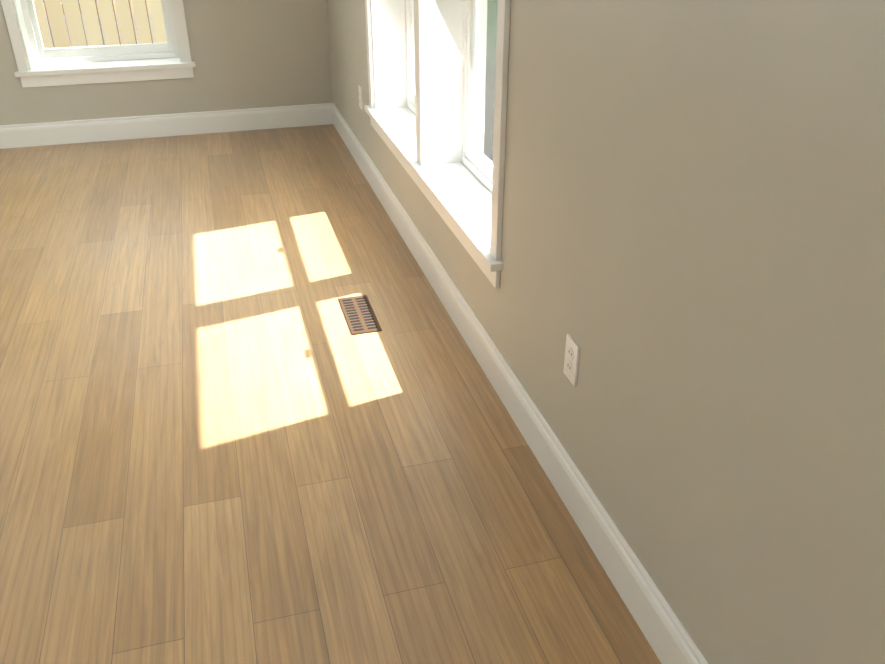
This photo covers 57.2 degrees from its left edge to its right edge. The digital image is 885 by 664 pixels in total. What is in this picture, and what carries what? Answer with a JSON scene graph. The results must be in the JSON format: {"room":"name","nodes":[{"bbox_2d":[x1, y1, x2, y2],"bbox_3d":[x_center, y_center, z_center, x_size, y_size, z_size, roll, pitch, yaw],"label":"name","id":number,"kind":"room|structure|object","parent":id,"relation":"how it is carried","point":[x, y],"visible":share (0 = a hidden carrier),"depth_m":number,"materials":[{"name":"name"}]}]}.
{"room":"empty living room","nodes":[
{"label":"empty living room","id":0,"kind":"room"},
{"bbox_2d":[0,0,332,124],"bbox_3d":[-2.651,-2.291,4.603,4.440,2.440,0.270,-8,30,-14],"label":"wall","id":1,"kind":"structure","parent":0,"point":[246,54],"depth_m":5.16,"materials":[{"name":"beige paint"}]},
{"bbox_2d":[1,0,195,87],"bbox_3d":[-2.095,-2.365,4.706,1.044,1.748,0.290,-8,30,-14],"label":"double-hung window","id":2,"kind":"structure","parent":1,"relation":"in","point":[92,69],"depth_m":5.03,"materials":[{"name":"white paint"}]},
{"bbox_2d":[0,103,332,148],"bbox_3d":[-2.612,-1.223,5.050,3.900,0.140,0.016,-8,30,-14],"label":"baseboard","id":3,"kind":"structure","parent":1,"relation":"attached to","point":[86,130],"depth_m":5.24,"materials":[{"name":"white paint"}]},
{"bbox_2d":[0,124,660,663],"bbox_3d":[-1.040,1.637,0.264,4.440,0.120,12.140,-8,30,-14],"label":"floor","id":4,"kind":"structure","parent":0,"point":[226,436],"depth_m":2.44,"materials":[{"name":"brown wood"}]},
{"bbox_2d":[338,295,381,334],"bbox_3d":[-0.322,-0.069,3.147,0.115,0.005,0.300,-8,30,-14],"label":"floor vent","id":5,"kind":"object","parent":4,"relation":"in","point":[360,315],"visible":1,"depth_m":3.13,"materials":[{"name":"brown metal"}]},
{"bbox_2d":[327,0,884,663],"bbox_3d":[0.966,0.244,0.124,0.270,2.440,11.600,-8,30,-14],"label":"wall","id":6,"kind":"structure","parent":0,"point":[693,234],"depth_m":1.43,"materials":[{"name":"beige paint"}]},
{"bbox_2d":[358,85,362,109],"bbox_3d":[-0.451,-1.285,4.447,0.008,0.115,0.070,-8,30,-14],"label":"electrical outlet","id":7,"kind":"object","parent":6,"relation":"attached to","point":[360,95],"visible":1,"depth_m":4.43,"materials":[{"name":"white plastic"}]},
{"bbox_2d":[364,0,510,288],"bbox_3d":[0.012,-1.381,2.967,0.290,1.748,2.020,-8,30,-14],"label":"window","id":8,"kind":"structure","parent":6,"relation":"in","point":[427,115],"depth_m":3.16,"materials":[{"name":"white paint"}]},
{"bbox_2d":[332,103,707,663],"bbox_3d":[0.419,0.547,1.923,0.016,0.140,8.578,-8,30,-14],"label":"baseboard","id":9,"kind":"structure","parent":6,"relation":"attached to","point":[665,633],"depth_m":2.25,"materials":[{"name":"white paint"}]},
{"bbox_2d":[563,334,579,386],"bbox_3d":[0.325,0.072,2.052,0.008,0.115,0.070,-8,30,-14],"label":"electrical outlet","id":10,"kind":"object","parent":6,"relation":"attached to","point":[571,359],"visible":1,"depth_m":2.04,"materials":[{"name":"white plastic"}]},
{"label":"outside","id":11,"kind":"structure","parent":0,"visible":0},
{"bbox_2d":[33,0,497,161],"bbox_3d":[7.198,-17.046,2.865,113.999,33.083,96.792,-8,30,-14],"label":"yard","id":12,"kind":"structure","parent":11,"point":[117,9],"depth_m":7.29,"materials":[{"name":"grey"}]}
]}

